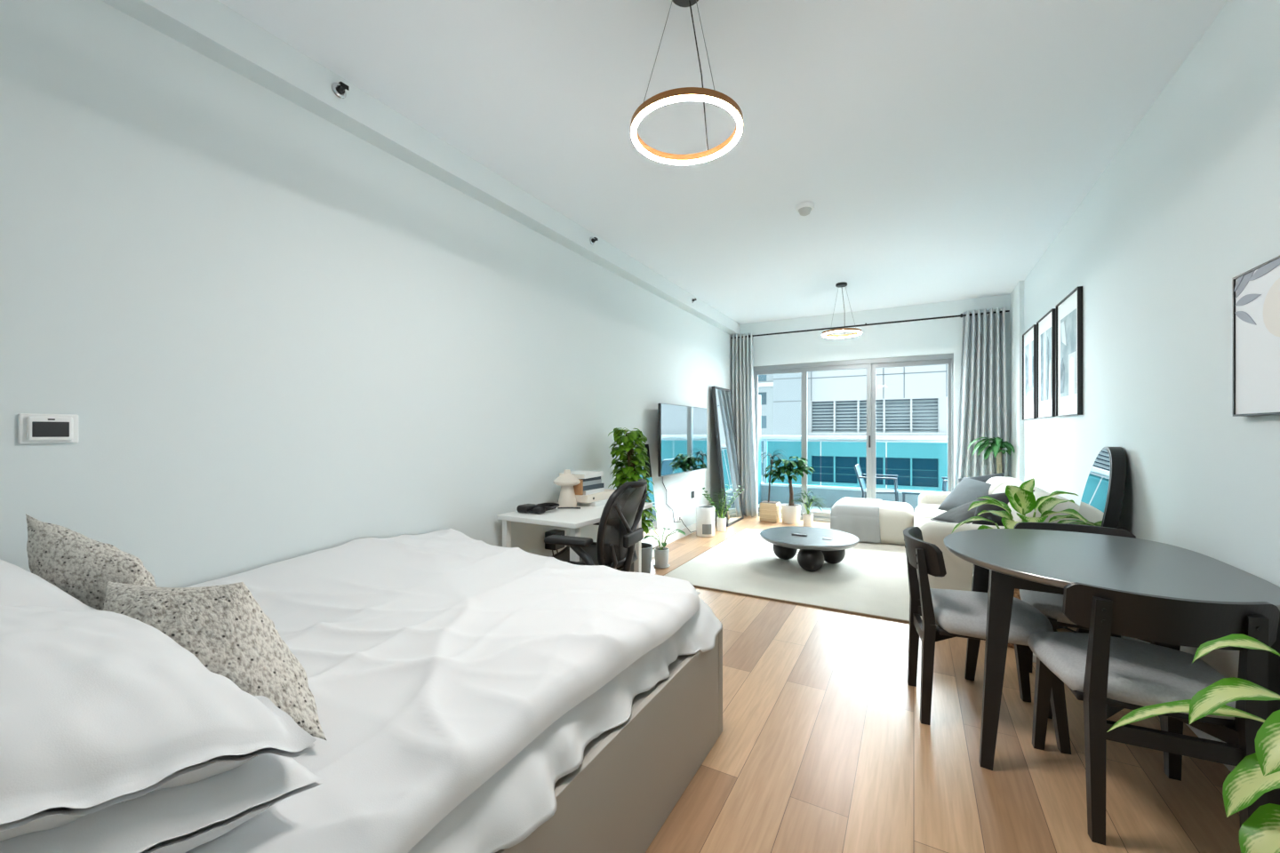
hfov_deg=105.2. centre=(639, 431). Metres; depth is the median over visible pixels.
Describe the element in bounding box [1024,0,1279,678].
wall
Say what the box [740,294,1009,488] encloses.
wall
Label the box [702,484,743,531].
potted plant
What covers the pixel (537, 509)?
ear cup
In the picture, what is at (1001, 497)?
sofa cushion
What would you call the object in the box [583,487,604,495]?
book
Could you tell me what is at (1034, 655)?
power strip
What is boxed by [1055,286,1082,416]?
framed print
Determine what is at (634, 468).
climbing plant
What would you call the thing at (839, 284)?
pendant lamp
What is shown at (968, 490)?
sofa cushion
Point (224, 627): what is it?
throw cushion
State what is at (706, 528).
grille
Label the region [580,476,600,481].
book
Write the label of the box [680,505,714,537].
air purifier
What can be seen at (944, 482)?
balcony chair
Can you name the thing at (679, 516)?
wall outlet
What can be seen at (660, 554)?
potted plant
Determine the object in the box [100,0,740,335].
ceiling beam
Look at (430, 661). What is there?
duvet
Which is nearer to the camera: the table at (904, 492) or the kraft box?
the kraft box
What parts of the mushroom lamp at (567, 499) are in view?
lamp shade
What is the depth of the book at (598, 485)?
3.59 m
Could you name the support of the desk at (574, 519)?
on the floor at (823, 746)
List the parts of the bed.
corner post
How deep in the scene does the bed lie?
1.43 m
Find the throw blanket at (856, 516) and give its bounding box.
[829,497,881,543]
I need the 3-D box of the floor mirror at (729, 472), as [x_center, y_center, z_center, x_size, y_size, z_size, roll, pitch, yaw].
[1.221,0.320,6.775,0.229,1.860,0.685,0,0,29]
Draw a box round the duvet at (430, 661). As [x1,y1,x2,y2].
[140,528,699,852]
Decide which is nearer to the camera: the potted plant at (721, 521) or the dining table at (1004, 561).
the dining table at (1004, 561)
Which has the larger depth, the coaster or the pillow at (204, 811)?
the coaster
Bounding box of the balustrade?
[760,435,947,483]
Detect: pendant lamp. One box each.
[630,0,743,164]
[821,282,862,338]
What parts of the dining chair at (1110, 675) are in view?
leg, leg, seat, seat frame, backrest, leg, leg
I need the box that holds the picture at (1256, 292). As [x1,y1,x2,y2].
[1232,256,1279,416]
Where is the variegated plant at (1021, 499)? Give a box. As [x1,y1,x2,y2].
[951,478,1097,648]
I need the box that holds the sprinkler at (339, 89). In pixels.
[332,81,348,98]
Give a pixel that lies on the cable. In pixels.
(662, 477)
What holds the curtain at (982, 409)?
hanging from the curtain rod
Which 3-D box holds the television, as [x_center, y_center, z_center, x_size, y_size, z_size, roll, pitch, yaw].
[0.463,0.083,5.580,0.154,0.755,1.280,0,0,29]
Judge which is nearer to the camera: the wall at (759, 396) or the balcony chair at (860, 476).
the balcony chair at (860, 476)
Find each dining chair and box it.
[903,527,1071,754]
[1013,522,1170,730]
[1027,582,1279,845]
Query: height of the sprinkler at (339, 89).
0.064 m
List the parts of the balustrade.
post, handrail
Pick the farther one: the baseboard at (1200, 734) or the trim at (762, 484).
the trim at (762, 484)
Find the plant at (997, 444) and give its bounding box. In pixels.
[967,437,1014,473]
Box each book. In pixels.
[558,470,603,479]
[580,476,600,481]
[583,479,601,486]
[583,483,603,491]
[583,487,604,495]
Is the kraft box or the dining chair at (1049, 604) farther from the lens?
the kraft box
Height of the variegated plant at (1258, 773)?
0.960 m
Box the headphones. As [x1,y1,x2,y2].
[516,503,580,513]
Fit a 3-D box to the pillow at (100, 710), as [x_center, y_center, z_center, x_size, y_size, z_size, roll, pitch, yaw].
[-1.044,0.428,0.781,0.857,0.257,0.550,0,0,29]
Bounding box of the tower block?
[758,374,773,482]
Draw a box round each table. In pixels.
[760,526,859,571]
[902,488,935,503]
[943,528,1279,805]
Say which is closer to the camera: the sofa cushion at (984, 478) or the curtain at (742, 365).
the sofa cushion at (984, 478)
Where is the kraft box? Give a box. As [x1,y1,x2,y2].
[573,479,583,495]
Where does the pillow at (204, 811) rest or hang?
on the duvet at (430, 661)
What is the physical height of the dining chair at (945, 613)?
0.778 m
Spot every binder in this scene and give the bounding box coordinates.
[575,488,615,503]
[576,498,607,506]
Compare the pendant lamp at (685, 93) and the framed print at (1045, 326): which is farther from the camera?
the framed print at (1045, 326)
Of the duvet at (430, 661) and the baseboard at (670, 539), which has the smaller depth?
the duvet at (430, 661)
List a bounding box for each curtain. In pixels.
[731,332,758,517]
[954,306,1007,487]
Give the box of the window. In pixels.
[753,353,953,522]
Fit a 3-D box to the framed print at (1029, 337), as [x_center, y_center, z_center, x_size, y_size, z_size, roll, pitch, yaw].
[3.915,-0.575,4.914,0.030,0.900,0.580,0,0,29]
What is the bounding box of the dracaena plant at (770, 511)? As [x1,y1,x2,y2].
[759,449,787,522]
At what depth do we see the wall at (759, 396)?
8.57 m
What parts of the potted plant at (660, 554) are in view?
pot, stem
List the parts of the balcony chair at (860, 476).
leg, backrest, leg, armrest, seat, armrest, seat frame, leg, leg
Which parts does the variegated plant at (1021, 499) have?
stem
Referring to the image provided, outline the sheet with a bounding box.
[407,592,722,852]
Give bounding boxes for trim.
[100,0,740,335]
[760,482,902,493]
[1009,280,1023,482]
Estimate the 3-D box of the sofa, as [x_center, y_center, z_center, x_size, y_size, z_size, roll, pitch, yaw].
[3.065,0.845,4.431,1.022,0.810,2.689,0,0,29]
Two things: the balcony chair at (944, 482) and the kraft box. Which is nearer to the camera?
the kraft box
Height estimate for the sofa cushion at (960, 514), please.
0.192 m
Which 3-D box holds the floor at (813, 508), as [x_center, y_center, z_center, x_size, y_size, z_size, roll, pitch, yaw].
[3.546,1.325,7.252,4.100,0.130,1.480,0,0,29]
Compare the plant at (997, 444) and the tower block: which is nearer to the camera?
the plant at (997, 444)
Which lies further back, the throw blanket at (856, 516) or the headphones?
the throw blanket at (856, 516)
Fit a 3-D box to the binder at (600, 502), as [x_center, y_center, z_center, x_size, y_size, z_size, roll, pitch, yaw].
[-0.327,0.520,3.713,0.220,0.030,0.360,0,0,29]
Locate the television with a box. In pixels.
[657,403,707,477]
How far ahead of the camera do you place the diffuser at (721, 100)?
1.74 m
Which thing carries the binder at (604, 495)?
on the binder at (600, 502)
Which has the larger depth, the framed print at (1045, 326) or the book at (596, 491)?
the framed print at (1045, 326)
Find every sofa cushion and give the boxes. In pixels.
[930,499,977,523]
[937,477,991,511]
[958,472,1004,483]
[971,489,1034,526]
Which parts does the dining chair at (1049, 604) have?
leg, seat, leg, seat frame, backrest, leg, leg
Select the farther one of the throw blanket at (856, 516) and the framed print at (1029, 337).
the throw blanket at (856, 516)
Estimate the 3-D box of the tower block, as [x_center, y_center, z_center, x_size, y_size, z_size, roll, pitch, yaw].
[15.625,-14.750,67.811,22.000,60.000,10.400,0,0,29]
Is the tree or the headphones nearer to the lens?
the headphones
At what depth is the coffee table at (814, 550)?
4.45 m
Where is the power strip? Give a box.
[1032,653,1036,663]
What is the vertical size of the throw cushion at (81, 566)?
0.360 m
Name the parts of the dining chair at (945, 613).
leg, backrest, leg, seat frame, seat, leg, leg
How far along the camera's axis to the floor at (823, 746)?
1.83 m
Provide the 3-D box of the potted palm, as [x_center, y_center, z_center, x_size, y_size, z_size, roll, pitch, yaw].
[2.244,1.020,6.487,0.452,0.460,0.496,0,0,-38]
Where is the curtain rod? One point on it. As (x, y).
(961, 315)
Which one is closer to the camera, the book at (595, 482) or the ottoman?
the book at (595, 482)
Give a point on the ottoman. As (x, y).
(894, 517)
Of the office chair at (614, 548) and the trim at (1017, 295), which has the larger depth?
the trim at (1017, 295)
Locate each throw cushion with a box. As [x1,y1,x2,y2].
[25,514,156,610]
[103,581,326,740]
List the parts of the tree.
stem, pot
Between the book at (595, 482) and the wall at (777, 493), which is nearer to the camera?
the book at (595, 482)
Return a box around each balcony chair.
[854,464,898,502]
[941,477,947,492]
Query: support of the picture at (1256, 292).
attached to the wall at (1188, 204)
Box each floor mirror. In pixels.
[625,443,659,557]
[711,386,743,527]
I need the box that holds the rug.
[663,528,922,623]
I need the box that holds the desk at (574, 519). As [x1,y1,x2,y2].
[496,502,652,572]
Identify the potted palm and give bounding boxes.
[790,489,826,527]
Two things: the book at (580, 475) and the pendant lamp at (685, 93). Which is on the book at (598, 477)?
the book at (580, 475)
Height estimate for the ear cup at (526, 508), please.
0.048 m
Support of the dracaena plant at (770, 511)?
on the floor at (823, 746)
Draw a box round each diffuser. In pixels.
[631,95,742,164]
[822,330,861,338]
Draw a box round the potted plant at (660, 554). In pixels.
[643,528,685,568]
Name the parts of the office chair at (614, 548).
seat, seat frame, frame, backrest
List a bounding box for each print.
[1022,324,1036,420]
[1036,308,1055,418]
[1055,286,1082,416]
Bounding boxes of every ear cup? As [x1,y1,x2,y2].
[516,504,535,512]
[532,506,545,513]
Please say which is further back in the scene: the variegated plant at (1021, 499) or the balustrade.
the balustrade
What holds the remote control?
on the coffee table at (814, 550)
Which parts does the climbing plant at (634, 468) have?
stem, pot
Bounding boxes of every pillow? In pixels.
[0,560,95,609]
[0,605,316,841]
[0,753,323,852]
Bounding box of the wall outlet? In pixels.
[677,514,680,521]
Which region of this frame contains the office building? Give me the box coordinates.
[773,364,947,491]
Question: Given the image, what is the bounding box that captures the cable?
[662,477,679,522]
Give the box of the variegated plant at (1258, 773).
[1106,633,1279,852]
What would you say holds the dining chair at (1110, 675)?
on the floor at (823, 746)
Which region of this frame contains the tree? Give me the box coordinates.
[763,456,814,524]
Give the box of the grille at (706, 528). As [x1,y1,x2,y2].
[702,524,711,535]
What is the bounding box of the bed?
[495,628,722,852]
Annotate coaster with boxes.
[822,536,832,540]
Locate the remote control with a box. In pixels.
[791,533,807,536]
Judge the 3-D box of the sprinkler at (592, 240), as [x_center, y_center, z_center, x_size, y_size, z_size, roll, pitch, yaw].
[-0.371,-1.550,3.956,0.047,0.064,0.064,0,0,29]
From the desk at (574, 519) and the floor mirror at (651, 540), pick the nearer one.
the desk at (574, 519)
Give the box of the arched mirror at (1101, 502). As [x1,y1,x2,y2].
[1056,447,1126,633]
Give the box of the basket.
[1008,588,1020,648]
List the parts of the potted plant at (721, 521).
pot, stem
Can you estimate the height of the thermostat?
0.094 m
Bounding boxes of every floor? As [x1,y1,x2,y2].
[616,515,1240,852]
[758,504,831,512]
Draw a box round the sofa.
[913,476,1079,592]
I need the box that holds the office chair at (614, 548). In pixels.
[544,478,647,572]
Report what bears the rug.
on the floor at (823, 746)
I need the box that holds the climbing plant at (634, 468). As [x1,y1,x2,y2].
[608,427,656,573]
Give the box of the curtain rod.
[731,310,1009,338]
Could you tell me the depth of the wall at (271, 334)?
2.05 m
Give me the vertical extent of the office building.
20.000 m
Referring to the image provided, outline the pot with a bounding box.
[802,512,813,527]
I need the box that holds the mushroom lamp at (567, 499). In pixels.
[553,469,580,507]
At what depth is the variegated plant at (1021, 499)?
2.84 m
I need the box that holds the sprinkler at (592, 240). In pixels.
[589,236,598,245]
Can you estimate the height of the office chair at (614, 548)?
0.963 m
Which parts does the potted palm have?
stem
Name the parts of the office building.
louvre panel, louvre panel, louvre panel, cladding panel, cladding panel, cladding panel, louvre panel, louvre panel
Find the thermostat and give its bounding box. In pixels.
[17,413,78,444]
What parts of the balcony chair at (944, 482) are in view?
leg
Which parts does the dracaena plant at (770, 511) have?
pot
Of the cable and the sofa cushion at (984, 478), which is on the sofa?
the sofa cushion at (984, 478)
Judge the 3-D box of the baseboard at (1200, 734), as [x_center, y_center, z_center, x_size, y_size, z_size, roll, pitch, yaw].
[2.180,1.200,1.799,0.014,0.100,7.870,0,0,29]
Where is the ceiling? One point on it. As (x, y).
(940, 149)
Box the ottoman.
[879,501,913,545]
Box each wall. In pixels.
[0,0,731,587]
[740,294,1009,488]
[758,394,760,503]
[760,485,919,513]
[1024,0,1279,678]
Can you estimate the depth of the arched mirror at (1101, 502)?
2.70 m
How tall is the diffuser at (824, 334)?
0.008 m
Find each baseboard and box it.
[659,512,723,547]
[1120,635,1235,772]
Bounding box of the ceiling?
[217,0,1228,324]
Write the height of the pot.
0.165 m
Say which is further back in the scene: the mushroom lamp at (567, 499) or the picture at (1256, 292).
the mushroom lamp at (567, 499)
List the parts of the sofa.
seat, armrest, seat, armrest, backrest, backrest, backrest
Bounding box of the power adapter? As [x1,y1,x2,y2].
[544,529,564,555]
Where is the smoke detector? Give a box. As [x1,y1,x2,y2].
[795,201,814,215]

